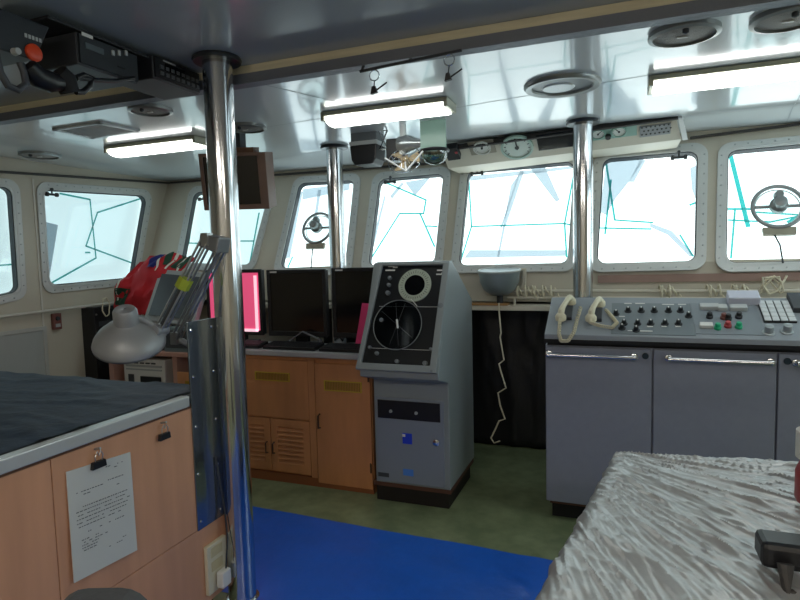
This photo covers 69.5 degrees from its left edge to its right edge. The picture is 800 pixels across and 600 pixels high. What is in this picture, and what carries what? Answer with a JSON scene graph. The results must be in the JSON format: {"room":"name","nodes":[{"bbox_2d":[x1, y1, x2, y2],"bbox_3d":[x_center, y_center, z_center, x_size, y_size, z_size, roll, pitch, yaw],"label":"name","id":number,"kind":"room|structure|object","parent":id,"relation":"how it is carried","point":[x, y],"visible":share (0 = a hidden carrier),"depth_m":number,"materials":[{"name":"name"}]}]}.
{"room":"control cabin","nodes":[
{"label":"control cabin","id":0,"kind":"room"},
{"bbox_2d":[0,156,171,376],"bbox_3d":[-3.343,0.117,2.775,0.070,2.500,6.750,0,5,21],"label":"wall","id":1,"kind":"structure","parent":0,"point":[65,345],"depth_m":4.46,"materials":[{"name":"beige paint"}]},
{"bbox_2d":[0,189,12,293],"bbox_3d":[-2.931,-0.378,3.963,0.026,0.916,0.576,0,5,21],"label":"window pane","id":2,"kind":"object","parent":1,"relation":"attached to","point":[6,283],"visible":0.6,"depth_m":4.17,"materials":[{"name":"white"}]},
{"bbox_2d":[0,326,49,374],"bbox_3d":[-2.939,0.711,3.715,0.014,0.910,1.492,0,5,21],"label":"door","id":3,"kind":"structure","parent":1,"relation":"in","point":[21,350],"depth_m":4.22,"materials":[{"name":"grey"}]},
{"bbox_2d":[32,179,44,325],"bbox_3d":[-2.694,0.163,4.357,0.006,2.130,0.014,0,5,21],"label":"trim","id":4,"kind":"structure","parent":1,"relation":"attached to","point":[33,187],"depth_m":4.31,"materials":[{"name":"grey metal"}]},
{"bbox_2d":[51,313,61,329],"bbox_3d":[-2.642,0.165,4.444,0.042,0.125,0.070,0,5,21],"label":"switch box","id":5,"kind":"object","parent":1,"relation":"attached to","point":[56,321],"visible":1,"depth_m":4.43,"materials":[{"name":"red plastic"}]},
{"bbox_2d":[0,178,113,318],"bbox_3d":[-2.707,-0.377,4.293,0.103,0.998,2.653,0,5,21],"label":"window","id":6,"kind":"structure","parent":1,"relation":"in","point":[12,191],"depth_m":4.16,"materials":[{"name":"silver metal"}]},
{"bbox_2d":[0,170,169,183],"bbox_3d":[-2.944,-0.841,3.660,0.030,0.256,4.181,0,5,21],"label":"trim","id":7,"kind":"structure","parent":1,"relation":"attached to","point":[1,171],"depth_m":4.60,"materials":[{"name":"grey"}]},
{"bbox_2d":[45,191,140,283],"bbox_3d":[-2.575,-0.534,4.888,0.027,0.859,1.137,0,5,21],"label":"window","id":8,"kind":"structure","parent":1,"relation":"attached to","point":[91,237],"depth_m":4.83,"materials":[{"name":"white"}]},
{"bbox_2d":[36,182,151,292],"bbox_3d":[-2.507,-0.531,4.847,0.077,0.883,1.139,0,5,21],"label":"window","id":9,"kind":"structure","parent":1,"relation":"in","point":[42,189],"depth_m":4.65,"materials":[{"name":"silver metal"}]},
{"bbox_2d":[81,304,113,379],"bbox_3d":[-2.446,0.379,4.810,0.146,0.670,0.320,0,5,21],"label":"electrical box","id":10,"kind":"object","parent":1,"relation":"attached to","point":[93,318],"visible":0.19,"depth_m":4.67,"materials":[{"name":"black plastic"}]},
{"bbox_2d":[359,48,461,72],"bbox_3d":[0.038,-0.911,2.200,0.413,0.039,0.031,0,5,21],"label":"rail","id":11,"kind":"object","parent":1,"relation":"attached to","point":[409,60],"visible":1,"depth_m":2.19,"materials":[{"name":"grey metal"}]},
{"bbox_2d":[0,0,631,106],"bbox_3d":[-0.636,-0.862,0.258,6.980,0.050,4.165,0,5,21],"label":"ceiling","id":12,"kind":"structure","parent":0,"point":[256,31],"depth_m":2.03,"materials":[{"name":"grey paint"}]},
{"bbox_2d":[0,8,48,66],"bbox_3d":[-1.311,-0.838,1.708,0.220,0.190,0.458,0,5,21],"label":"radio","id":13,"kind":"object","parent":12,"relation":"attached to","point":[21,38],"visible":0.98,"depth_m":1.80,"materials":[{"name":"black plastic"}]},
{"bbox_2d":[28,15,147,91],"bbox_3d":[-1.188,-0.895,2.118,0.274,0.147,0.427,0,5,21],"label":"radio","id":14,"kind":"object","parent":12,"relation":"attached to","point":[79,50],"visible":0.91,"depth_m":2.03,"materials":[{"name":"grey plastic"}]},
{"bbox_2d":[0,54,135,94],"bbox_3d":[-1.096,-0.734,1.933,0.072,0.178,0.538,0,5,21],"label":"microphone","id":15,"kind":"object","parent":14,"relation":"hanging from","point":[62,80],"visible":1,"depth_m":1.84,"materials":[{"name":"black plastic"}]},
{"bbox_2d":[123,55,199,99],"bbox_3d":[-1.025,-0.949,2.459,0.213,0.101,0.270,0,5,21],"label":"radio","id":16,"kind":"object","parent":12,"relation":"attached to","point":[158,77],"visible":0.9,"depth_m":2.41,"materials":[{"name":"black"}]},
{"bbox_2d":[0,0,692,112],"bbox_3d":[0.114,-0.989,2.207,6.780,0.036,0.042,0,5,21],"label":"trim","id":17,"kind":"structure","parent":12,"relation":"attached to","point":[634,4],"depth_m":2.20,"materials":[{"name":"brown wood"}]},
{"bbox_2d":[0,0,799,124],"bbox_3d":[0.112,-0.949,2.201,6.780,0.047,0.060,0,5,21],"label":"ceiling beam","id":18,"kind":"structure","parent":12,"relation":"attached to","point":[693,10],"depth_m":2.13,"materials":[{"name":"grey metal"}]},
{"bbox_2d":[213,443,576,599],"bbox_3d":[-0.123,1.412,1.622,6.980,0.060,6.700,0,5,21],"label":"floor","id":19,"kind":"structure","parent":0,"point":[503,505],"depth_m":3.42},
{"bbox_2d":[0,392,226,599],"bbox_3d":[-1.684,0.907,2.025,1.372,0.960,1.615,0,5,21],"label":"cabinet","id":20,"kind":"object","parent":19,"relation":"on","point":[167,563],"visible":0.59,"depth_m":2.00,"materials":[{"name":"brown wood"}]},
{"bbox_2d":[0,371,189,453],"bbox_3d":[-1.716,0.422,1.968,1.308,0.013,1.545,0,5,21],"label":"countertop","id":21,"kind":"structure","parent":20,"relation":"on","point":[34,407],"depth_m":2.24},
{"bbox_2d":[90,447,106,470],"bbox_3d":[-0.994,0.518,1.900,0.028,0.071,0.055,0,5,21],"label":"binder clip","id":22,"kind":"object","parent":20,"relation":"attached to","point":[102,462],"visible":1,"depth_m":1.89,"materials":[{"name":"black metal"}]},
{"bbox_2d":[66,452,136,582],"bbox_3d":[-0.990,0.714,1.927,0.012,0.376,0.256,0,5,21],"label":"paper sheet","id":23,"kind":"object","parent":20,"relation":"attached to","point":[101,500],"visible":0.99,"depth_m":1.92,"materials":[{"name":"grey paper"}]},
{"bbox_2d":[91,233,230,388],"bbox_3d":[-0.930,0.067,2.287,0.533,0.647,0.278,-2,5,-13],"label":"desk lamp","id":24,"kind":"object","parent":20,"relation":"on","point":[131,337],"visible":0.91,"depth_m":2.20,"materials":[{"name":"grey"}]},
{"bbox_2d":[158,421,170,441],"bbox_3d":[-0.889,0.490,2.174,0.028,0.071,0.055,0,5,21],"label":"binder clip","id":25,"kind":"object","parent":20,"relation":"attached to","point":[165,435],"visible":1,"depth_m":2.17,"materials":[{"name":"black metal"}]},
{"bbox_2d":[186,318,223,530],"bbox_3d":[-0.807,0.511,2.408,0.011,0.862,0.169,0,5,21],"label":"steel plate","id":26,"kind":"object","parent":20,"relation":"attached to","point":[201,336],"visible":0.98,"depth_m":2.40,"materials":[{"name":"grey metal"}]},
{"bbox_2d":[204,534,225,595],"bbox_3d":[-0.783,1.129,2.461,0.023,0.210,0.124,0,5,21],"label":"outlet box","id":27,"kind":"object","parent":20,"relation":"attached to","point":[215,551],"visible":0.83,"depth_m":2.43,"materials":[{"name":"beige plastic"}]},
{"bbox_2d":[211,541,221,558],"bbox_3d":[-0.778,1.060,2.447,0.003,0.040,0.070,0,5,21],"label":"socket","id":28,"kind":"object","parent":27,"relation":"attached to","point":[216,546],"depth_m":2.44,"materials":[{"name":"beige plastic"}]},
{"bbox_2d":[211,555,222,571],"bbox_3d":[-0.776,1.119,2.452,0.003,0.040,0.070,0,5,21],"label":"socket","id":29,"kind":"object","parent":27,"relation":"attached to","point":[217,561],"depth_m":2.45,"materials":[{"name":"beige plastic"}]},
{"bbox_2d":[215,457,230,588],"bbox_3d":[-0.761,0.943,2.454,0.052,0.550,0.074,0,5,21],"label":"power adapter","id":30,"kind":"object","parent":27,"relation":"attached to","point":[224,574],"visible":1,"depth_m":2.46,"materials":[{"name":"white plastic"}]},
{"bbox_2d":[109,351,188,383],"bbox_3d":[-1.547,0.773,4.474,1.210,0.840,0.610,0,5,21],"label":"desk","id":31,"kind":"object","parent":19,"relation":"on","point":[179,359],"visible":0.08,"depth_m":4.18,"materials":[{"name":"brown wood"}]},
{"bbox_2d":[124,356,173,382],"bbox_3d":[-1.848,0.546,4.527,0.401,0.240,0.430,0,5,21],"label":"printer","id":32,"kind":"object","parent":31,"relation":"on","point":[155,368],"visible":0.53,"depth_m":4.32,"materials":[{"name":"white plastic"}]},
{"bbox_2d":[145,270,205,350],"bbox_3d":[-1.658,0.065,4.363,0.472,0.594,0.320,0,5,21],"label":"monitor","id":33,"kind":"object","parent":31,"relation":"on","point":[164,287],"visible":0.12,"depth_m":4.31,"materials":[{"name":"grey"}]},
{"bbox_2d":[114,252,193,314],"bbox_3d":[-1.976,-0.121,4.548,0.804,0.506,0.196,0,5,16],"label":"flag","id":34,"kind":"object","parent":33,"relation":"on","point":[136,289],"visible":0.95,"depth_m":4.51,"materials":[{"name":"red fabric"}]},
{"bbox_2d":[165,325,187,352],"bbox_3d":[-1.554,0.281,4.231,0.291,0.180,0.186,0,5,21],"label":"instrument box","id":35,"kind":"object","parent":31,"relation":"on","point":[168,347],"visible":0.25,"depth_m":4.17,"materials":[{"name":"grey"}]},
{"bbox_2d":[205,269,266,340],"bbox_3d":[-1.185,0.043,4.198,0.480,0.531,0.155,0,5,21],"label":"monitor","id":36,"kind":"object","parent":31,"relation":"on","point":[253,283],"visible":0.45,"depth_m":4.11,"materials":[{"name":"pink plastic"}]},
{"bbox_2d":[192,50,258,599],"bbox_3d":[-0.728,0.161,2.475,0.200,2.330,0.200,0,5,21],"label":"pillar","id":37,"kind":"structure","parent":19,"relation":"on","point":[217,66],"depth_m":2.42,"materials":[{"name":"silver metal"}]},
{"bbox_2d":[246,355,376,493],"bbox_3d":[-0.590,0.782,3.923,1.003,0.860,0.370,0,5,21],"label":"base cabinet","id":38,"kind":"object","parent":19,"relation":"on","point":[312,420],"visible":0.84,"depth_m":3.75,"materials":[{"name":"orange wood"}]},
{"bbox_2d":[256,372,287,380],"bbox_3d":[-0.851,0.508,3.832,0.248,0.046,0.003,0,5,21],"label":"grille","id":39,"kind":"object","parent":38,"relation":"attached to","point":[260,376],"depth_m":3.83,"materials":[{"name":"gold metal"}]},
{"bbox_2d":[255,371,289,381],"bbox_3d":[-0.849,0.508,3.830,0.269,0.060,0.006,0,5,21],"label":"vent","id":40,"kind":"object","parent":38,"relation":"attached to","point":[260,376],"depth_m":3.83,"materials":[{"name":"gold metal"}]},
{"bbox_2d":[245,341,358,359],"bbox_3d":[-0.583,0.336,3.885,0.968,0.035,0.375,0,5,21],"label":"countertop","id":41,"kind":"structure","parent":38,"relation":"on","point":[249,351],"depth_m":3.71,"materials":[{"name":"grey"}]},
{"bbox_2d":[245,340,267,348],"bbox_3d":[-1.013,0.304,3.964,0.178,0.038,0.120,0,5,21],"label":"keyboard","id":42,"kind":"object","parent":41,"relation":"on","point":[255,344],"visible":0.82,"depth_m":3.92,"materials":[{"name":"black plastic"}]},
{"bbox_2d":[263,341,324,350],"bbox_3d":[-0.712,0.305,3.859,0.396,0.038,0.140,0,5,21],"label":"keyboard","id":43,"kind":"object","parent":41,"relation":"on","point":[279,345],"visible":0.98,"depth_m":3.82,"materials":[{"name":"black plastic"}]},
{"bbox_2d":[266,269,329,342],"bbox_3d":[-0.702,0.049,4.013,0.465,0.524,0.155,0,5,21],"label":"monitor","id":44,"kind":"object","parent":41,"relation":"on","point":[298,299],"visible":0.84,"depth_m":3.98,"materials":[{"name":"black plastic"}]},
{"bbox_2d":[319,343,360,352],"bbox_3d":[-0.348,0.307,3.714,0.324,0.038,0.140,0,5,21],"label":"keyboard","id":45,"kind":"object","parent":41,"relation":"on","point":[330,347],"visible":0.84,"depth_m":3.68,"materials":[{"name":"black plastic"}]},
{"bbox_2d":[331,267,372,343],"bbox_3d":[-0.263,0.048,3.844,0.382,0.530,0.155,0,5,21],"label":"monitor","id":46,"kind":"object","parent":41,"relation":"on","point":[351,287],"visible":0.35,"depth_m":3.84,"materials":[{"name":"black plastic"}]},
{"bbox_2d":[355,303,368,343],"bbox_3d":[-0.232,0.169,3.776,0.149,0.298,0.022,1,5,25],"label":"folder","id":47,"kind":"object","parent":41,"relation":"on","point":[364,309],"visible":0.29,"depth_m":3.78,"materials":[{"name":"pink plastic"}]},
{"bbox_2d":[325,381,359,391],"bbox_3d":[-0.365,0.547,3.648,0.244,0.054,0.003,0,5,21],"label":"grille","id":48,"kind":"object","parent":38,"relation":"attached to","point":[330,386],"depth_m":3.65,"materials":[{"name":"gold metal"}]},
{"bbox_2d":[324,380,361,392],"bbox_3d":[-0.363,0.547,3.647,0.265,0.068,0.006,0,5,21],"label":"vent","id":49,"kind":"object","parent":38,"relation":"attached to","point":[330,386],"depth_m":3.65,"materials":[{"name":"gold metal"}]},
{"bbox_2d":[320,144,348,342],"bbox_3d":[-0.426,0.064,4.072,0.194,2.260,0.194,0,5,21],"label":"pillar","id":50,"kind":"structure","parent":19,"relation":"on","point":[334,152],"depth_m":3.97,"materials":[{"name":"silver metal"}]},
{"bbox_2d":[222,506,552,599],"bbox_3d":[-0.162,1.362,1.757,2.850,0.012,2.732,0,5,21],"label":"rug","id":51,"kind":"object","parent":19,"relation":"on","point":[298,557],"visible":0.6,"depth_m":2.78,"materials":[{"name":"blue carpet"}]},
{"bbox_2d":[64,588,146,599],"bbox_3d":[-0.535,0.992,0.849,0.440,0.894,0.490,-1,4,1],"label":"chair","id":52,"kind":"object","parent":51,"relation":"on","point":[88,593],"visible":1,"depth_m":1.04,"materials":[{"name":"grey"}]},
{"bbox_3d":[1.013,0.969,1.361,1.286,0.784,1.307,0,5,21],"label":"work table","id":53,"kind":"object","parent":51,"relation":"on","visible":0},
{"bbox_2d":[535,451,799,599],"bbox_3d":[1.010,0.822,1.349,1.425,0.535,1.442,0,5,21],"label":"cover","id":54,"kind":"object","parent":53,"relation":"on","point":[659,526],"visible":0.96,"depth_m":1.42,"materials":[{"name":"grey fabric"}]},
{"bbox_2d":[755,529,799,593],"bbox_3d":[0.903,0.559,1.171,0.300,0.105,0.126,0,5,21],"label":"equipment case","id":55,"kind":"object","parent":54,"relation":"on","point":[779,550],"visible":0.99,"depth_m":1.20,"materials":[{"name":"black plastic"}]},
{"bbox_2d":[794,426,799,503],"bbox_3d":[1.102,0.437,1.494,0.131,0.190,0.135,0,5,21],"label":"canister","id":56,"kind":"object","parent":54,"relation":"on","point":[797,440],"visible":1,"depth_m":1.51,"materials":[{"name":"red paint"}]},
{"bbox_2d":[356,260,473,508],"bbox_3d":[0.121,0.491,3.567,0.502,1.461,0.796,0,5,21],"label":"console","id":57,"kind":"object","parent":19,"relation":"on","point":[416,345],"visible":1,"depth_m":3.37,"materials":[{"name":"grey metal"}]},
{"bbox_2d":[566,117,599,297],"bbox_3d":[1.105,0.072,3.484,0.194,2.260,0.194,0,5,21],"label":"pillar","id":58,"kind":"structure","parent":19,"relation":"on","point":[582,127],"depth_m":3.39,"materials":[{"name":"silver metal"}]},
{"bbox_2d":[544,290,799,518],"bbox_3d":[2.136,0.595,2.847,2.740,1.266,0.403,0,5,21],"label":"control console","id":59,"kind":"object","parent":19,"relation":"on","point":[704,377],"visible":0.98,"depth_m":3.00,"materials":[{"name":"grey metal"}]},
{"bbox_2d":[555,295,581,342],"bbox_3d":[0.941,0.097,3.224,0.138,0.241,0.320,0,5,21],"label":"telephone handset","id":60,"kind":"object","parent":59,"relation":"attached to","point":[565,311],"visible":1,"depth_m":3.20,"materials":[{"name":"beige plastic"}]},
{"bbox_2d":[585,296,618,328],"bbox_3d":[1.116,0.066,3.183,0.174,0.164,0.232,0,5,21],"label":"telephone handset","id":61,"kind":"object","parent":59,"relation":"on","point":[594,315],"visible":1,"depth_m":3.15,"materials":[{"name":"beige plastic"}]},
{"bbox_2d":[611,303,695,335],"bbox_3d":[1.349,0.099,3.097,0.401,0.141,0.284,0,5,21],"label":"switch plate","id":62,"kind":"object","parent":59,"relation":"attached to","point":[634,319],"depth_m":3.07,"materials":[{"name":"grey plastic"}]},
{"bbox_2d":[0,9,799,180],"bbox_3d":[0.574,-1.056,3.404,6.980,0.028,2.585,0,5,21],"label":"ceiling","id":63,"kind":"structure","parent":0,"point":[497,75],"depth_m":2.96,"materials":[{"name":"white paint"}]},
{"bbox_2d":[18,151,61,159],"bbox_3d":[-2.497,-0.998,4.004,0.260,0.030,0.260,0,5,21],"label":"ceiling speaker","id":64,"kind":"object","parent":63,"relation":"attached to","point":[44,155],"visible":1,"depth_m":3.97,"materials":[{"name":"grey"}]},
{"bbox_2d":[23,154,56,157],"bbox_3d":[-2.497,-0.999,4.004,0.226,0.008,0.226,0,5,21],"label":"grille","id":65,"kind":"object","parent":64,"relation":"attached to","point":[24,155],"depth_m":3.98,"materials":[{"name":"grey metal"}]},
{"bbox_2d":[52,121,139,138],"bbox_3d":[-1.731,-0.972,3.308,0.415,0.013,0.279,0,5,21],"label":"ceiling vent","id":66,"kind":"object","parent":63,"relation":"in","point":[93,130],"visible":1,"depth_m":3.28,"materials":[{"name":"white metal"}]},
{"bbox_2d":[127,103,172,116],"bbox_3d":[-1.246,-0.942,2.883,0.210,0.030,0.210,0,5,21],"label":"ceiling speaker","id":67,"kind":"object","parent":63,"relation":"attached to","point":[147,109],"visible":0.98,"depth_m":2.85,"materials":[{"name":"grey metal"}]},
{"bbox_2d":[132,108,168,114],"bbox_3d":[-1.246,-0.943,2.883,0.183,0.008,0.183,0,5,21],"label":"grille","id":68,"kind":"object","parent":67,"relation":"attached to","point":[138,111],"depth_m":2.88,"materials":[{"name":"grey metal"}]},
{"bbox_2d":[103,135,205,157],"bbox_3d":[-1.564,-0.981,3.720,0.738,0.062,0.170,0,5,21],"label":"ceiling light","id":69,"kind":"object","parent":63,"relation":"attached to","point":[193,142],"visible":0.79,"depth_m":3.65,"materials":[{"name":"beige plastic"}]},
{"bbox_2d":[198,133,276,209],"bbox_3d":[-0.986,-0.780,3.522,0.395,0.463,0.253,-1,4,1],"label":"monitor","id":70,"kind":"object","parent":63,"relation":"hanging from","point":[255,169],"visible":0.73,"depth_m":3.44,"materials":[{"name":"black"}]},
{"bbox_2d":[235,122,266,133],"bbox_3d":[-0.887,-0.985,3.326,0.230,0.030,0.230,0,5,21],"label":"ceiling speaker","id":71,"kind":"object","parent":63,"relation":"attached to","point":[240,127],"visible":0.84,"depth_m":3.29,"materials":[{"name":"grey metal"}]},
{"bbox_2d":[235,126,262,131],"bbox_3d":[-0.887,-0.986,3.326,0.200,0.008,0.200,0,5,21],"label":"grille","id":72,"kind":"object","parent":71,"relation":"attached to","point":[237,128],"depth_m":3.32,"materials":[{"name":"grey metal"}]},
{"bbox_2d":[349,130,387,167],"bbox_3d":[-0.171,-0.945,3.612,0.251,0.202,0.159,0,5,21],"label":"monitor","id":73,"kind":"object","parent":63,"relation":"hanging from","point":[367,149],"visible":0.95,"depth_m":3.56,"materials":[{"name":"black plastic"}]},
{"bbox_2d":[320,96,455,127],"bbox_3d":[-0.065,-0.961,2.987,0.692,0.062,0.170,0,5,21],"label":"ceiling light","id":74,"kind":"object","parent":63,"relation":"attached to","point":[439,106],"visible":1,"depth_m":2.92,"materials":[{"name":"beige plastic"}]},
{"bbox_2d":[384,125,423,173],"bbox_3d":[0.034,-0.881,3.380,0.278,0.294,0.265,0,5,21],"label":"fan","id":75,"kind":"object","parent":63,"relation":"hanging from","point":[398,149],"visible":0.98,"depth_m":3.36,"materials":[{"name":"silver metal"}]},
{"bbox_2d":[418,119,448,164],"bbox_3d":[0.198,-0.902,3.317,0.172,0.248,0.172,-3,5,-24],"label":"mirror","id":76,"kind":"object","parent":63,"relation":"attached to","point":[433,143],"visible":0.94,"depth_m":3.28,"materials":[{"name":"green plastic"}]},
{"bbox_2d":[524,73,601,97],"bbox_3d":[0.742,-0.980,2.643,0.344,0.022,0.344,0,5,21],"label":"ceiling speaker","id":77,"kind":"object","parent":63,"relation":"attached to","point":[561,85],"visible":1,"depth_m":2.63,"materials":[{"name":"grey"}]},
{"bbox_2d":[445,116,687,173],"bbox_3d":[1.075,-1.043,3.919,1.572,0.193,0.569,0,5,21],"label":"panel","id":78,"kind":"object","parent":63,"relation":"attached to","point":[637,136],"visible":0.93,"depth_m":3.81,"materials":[{"name":"beige paint"}]},
{"bbox_2d":[648,18,721,47],"bbox_3d":[1.001,-0.931,2.034,0.236,0.030,0.236,0,5,21],"label":"ceiling speaker","id":79,"kind":"object","parent":63,"relation":"attached to","point":[688,33],"visible":0.98,"depth_m":2.01,"materials":[{"name":"grey"}]},
{"bbox_2d":[653,26,715,44],"bbox_3d":[1.001,-0.932,2.034,0.205,0.008,0.205,0,5,21],"label":"grille","id":80,"kind":"object","parent":79,"relation":"attached to","point":[662,35],"depth_m":2.02,"materials":[{"name":"grey metal"}]},
{"bbox_2d":[647,57,799,95],"bbox_3d":[1.714,-0.958,2.385,1.266,0.062,0.170,0,5,21],"label":"ceiling light","id":81,"kind":"object","parent":63,"relation":"attached to","point":[788,69],"visible":1,"depth_m":2.45,"materials":[{"name":"beige plastic"}]},
{"bbox_2d":[748,5,799,33],"bbox_3d":[1.294,-0.929,1.915,0.236,0.030,0.236,0,5,21],"label":"ceiling speaker","id":82,"kind":"object","parent":63,"relation":"attached to","point":[782,19],"visible":0.98,"depth_m":1.92,"materials":[{"name":"grey metal"}]},
{"bbox_2d":[755,10,799,30],"bbox_3d":[1.294,-0.930,1.915,0.205,0.008,0.205,0,5,21],"label":"grille","id":83,"kind":"object","parent":82,"relation":"attached to","point":[768,20],"depth_m":1.91,"materials":[{"name":"grey"}]},
{"bbox_2d":[150,122,799,342],"bbox_3d":[0.920,-0.048,4.318,6.980,2.479,0.488,0,5,21],"label":"wall","id":84,"kind":"structure","parent":0,"point":[167,236],"depth_m":4.22,"materials":[{"name":"beige paint"}]},
{"bbox_2d":[186,195,263,264],"bbox_3d":[-1.587,-0.624,5.231,1.036,0.776,0.309,0,5,21],"label":"sheet","id":85,"kind":"object","parent":84,"relation":"attached to","point":[250,219],"visible":0.3,"depth_m":5.20,"materials":[{"name":"white"}]},
{"bbox_2d":[177,186,275,269],"bbox_3d":[-1.568,-0.651,5.139,0.953,0.800,0.349,0,5,21],"label":"window","id":86,"kind":"structure","parent":84,"relation":"in","point":[195,192],"depth_m":5.24,"materials":[{"name":"silver metal"}]},
{"bbox_2d":[170,161,445,183],"bbox_3d":[-0.917,-1.101,5.023,2.732,0.041,0.030,0,5,21],"label":"trim","id":87,"kind":"structure","parent":84,"relation":"attached to","point":[444,162],"depth_m":4.92,"materials":[{"name":"grey"}]},
{"bbox_2d":[274,173,360,274],"bbox_3d":[-0.669,-0.631,4.789,0.720,0.848,0.368,0,5,21],"label":"window","id":88,"kind":"structure","parent":84,"relation":"in","point":[299,183],"depth_m":4.83,"materials":[{"name":"silver metal"}]},
{"bbox_2d":[302,212,328,267],"bbox_3d":[-0.671,-0.492,4.716,0.205,0.456,0.234,-4,5,-29],"label":"screen","id":89,"kind":"object","parent":88,"relation":"attached to","point":[315,225],"visible":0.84,"depth_m":4.67,"materials":[{"name":"silver metal"}]},
{"bbox_2d":[285,184,352,267],"bbox_3d":[-0.640,-0.602,4.865,0.697,0.819,0.330,0,5,21],"label":"sheet","id":90,"kind":"object","parent":88,"relation":"attached to","point":[313,199],"visible":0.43,"depth_m":4.90,"materials":[{"name":"white"}]},
{"bbox_2d":[2,75,799,158],"bbox_3d":[0.270,-1.053,3.470,5.231,0.028,2.089,-1,4,2],"label":"trim","id":91,"kind":"structure","parent":84,"relation":"attached to","point":[646,75],"depth_m":2.96,"materials":[{"name":"grey"}]},
{"bbox_2d":[361,167,450,266],"bbox_3d":[0.048,-0.627,4.513,0.669,0.822,0.358,0,5,21],"label":"window","id":92,"kind":"structure","parent":84,"relation":"in","point":[381,178],"depth_m":4.56,"materials":[{"name":"silver metal"}]},
{"bbox_2d":[372,178,442,264],"bbox_3d":[0.077,-0.597,4.588,0.639,0.795,0.327,0,5,21],"label":"sheet","id":93,"kind":"object","parent":84,"relation":"attached to","point":[408,210],"visible":0.64,"depth_m":4.61,"materials":[{"name":"white"}]},
{"bbox_2d":[265,302,549,310],"bbox_3d":[1.360,0.052,3.819,5.600,0.035,0.170,0,5,21],"label":"trim","id":94,"kind":"structure","parent":84,"relation":"attached to","point":[518,307],"depth_m":3.96,"materials":[{"name":"beige paint"}]},
{"bbox_2d":[472,267,526,305],"bbox_3d":[0.673,-0.095,4.001,0.370,0.264,0.298,0,5,21],"label":"gyro repeater","id":95,"kind":"object","parent":94,"relation":"on","point":[499,282],"visible":0.98,"depth_m":3.92,"materials":[{"name":"grey plastic"}]},
{"bbox_2d":[478,268,519,295],"bbox_3d":[0.686,-0.126,3.992,0.289,0.188,0.289,0,5,21],"label":"bowl","id":96,"kind":"object","parent":95,"relation":"on","point":[493,281],"depth_m":3.90,"materials":[{"name":"grey"}]},
{"bbox_2d":[507,289,799,304],"bbox_3d":[2.003,-0.017,3.608,2.650,0.105,0.091,0,5,21],"label":"handrail","id":97,"kind":"object","parent":94,"relation":"on","point":[514,298],"visible":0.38,"depth_m":3.73,"materials":[{"name":"beige"}]},
{"bbox_2d":[531,285,559,296],"bbox_3d":[0.993,-0.061,3.955,0.197,0.086,0.060,0,5,21],"label":"rope lashing","id":98,"kind":"object","parent":97,"relation":"attached to","point":[533,288],"visible":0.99,"depth_m":3.95,"materials":[{"name":"beige fabric"}]},
{"bbox_2d":[759,275,787,294],"bbox_3d":[2.236,-0.090,3.458,0.149,0.120,0.041,0,5,21],"label":"knot","id":99,"kind":"object","parent":97,"relation":"attached to","point":[769,279],"visible":0.98,"depth_m":3.45,"materials":[{"name":"beige fabric"}]},
{"bbox_2d":[324,309,548,448],"bbox_3d":[0.417,0.584,4.577,2.302,1.085,0.042,0,5,21],"label":"curtain","id":100,"kind":"object","parent":84,"relation":"hanging from","point":[523,401],"visible":0.21,"depth_m":4.41,"materials":[{"name":"black fabric"}]},
{"bbox_2d":[490,303,506,443],"bbox_3d":[0.681,0.516,4.008,0.120,0.994,0.011,0,5,21],"label":"rope","id":101,"kind":"object","parent":84,"relation":"hanging from","point":[498,303],"visible":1,"depth_m":4.00,"materials":[{"name":"beige fabric"}]},
{"bbox_2d":[451,161,572,273],"bbox_3d":[0.848,-0.627,4.207,0.916,0.846,0.367,0,5,21],"label":"window","id":102,"kind":"structure","parent":84,"relation":"in","point":[457,248],"depth_m":4.24,"materials":[{"name":"silver metal"}]},
{"bbox_2d":[462,166,572,264],"bbox_3d":[0.876,-0.599,4.280,0.889,0.816,0.338,0,5,21],"label":"window pane","id":103,"kind":"object","parent":84,"relation":"attached to","point":[514,216],"visible":0.76,"depth_m":4.28,"materials":[{"name":"white"}]},
{"bbox_2d":[593,143,707,272],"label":"window","id":104,"kind":"structure","parent":84,"relation":"in","point":[699,152],"depth_m":3.84,"materials":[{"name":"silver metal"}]},
{"bbox_2d":[598,272,799,282],"bbox_3d":[2.642,-0.144,3.388,2.800,0.070,0.022,0,5,21],"label":"trim","id":105,"kind":"structure","parent":84,"relation":"attached to","point":[707,277],"depth_m":3.67,"materials":[{"name":"brown wood"}]},
{"bbox_2d":[690,123,799,139],"bbox_3d":[2.538,-1.127,3.709,1.210,0.075,0.030,0,5,20],"label":"trim","id":106,"kind":"structure","parent":84,"relation":"attached to","point":[792,124],"depth_m":3.79,"materials":[{"name":"grey"}]},
{"bbox_2d":[715,136,799,272],"bbox_3d":[2.424,-0.612,3.599,0.841,0.860,0.372,0,5,21],"label":"window","id":107,"kind":"structure","parent":84,"relation":"in","point":[726,151],"depth_m":3.70,"materials":[{"name":"silver metal"}]},
{"bbox_2d":[750,184,799,262],"bbox_3d":[2.332,-0.472,3.564,0.215,0.486,0.245,-4,5,-29],"label":"screen","id":108,"kind":"object","parent":107,"relation":"attached to","point":[779,204],"visible":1,"depth_m":3.53,"materials":[{"name":"silver metal"}]},
{"bbox_2d":[727,149,799,259],"bbox_3d":[2.455,-0.585,3.673,0.824,0.829,0.341,0,5,21],"label":"sheet","id":109,"kind":"object","parent":84,"relation":"attached to","point":[748,173],"visible":0.63,"depth_m":3.73,"materials":[{"name":"white"}]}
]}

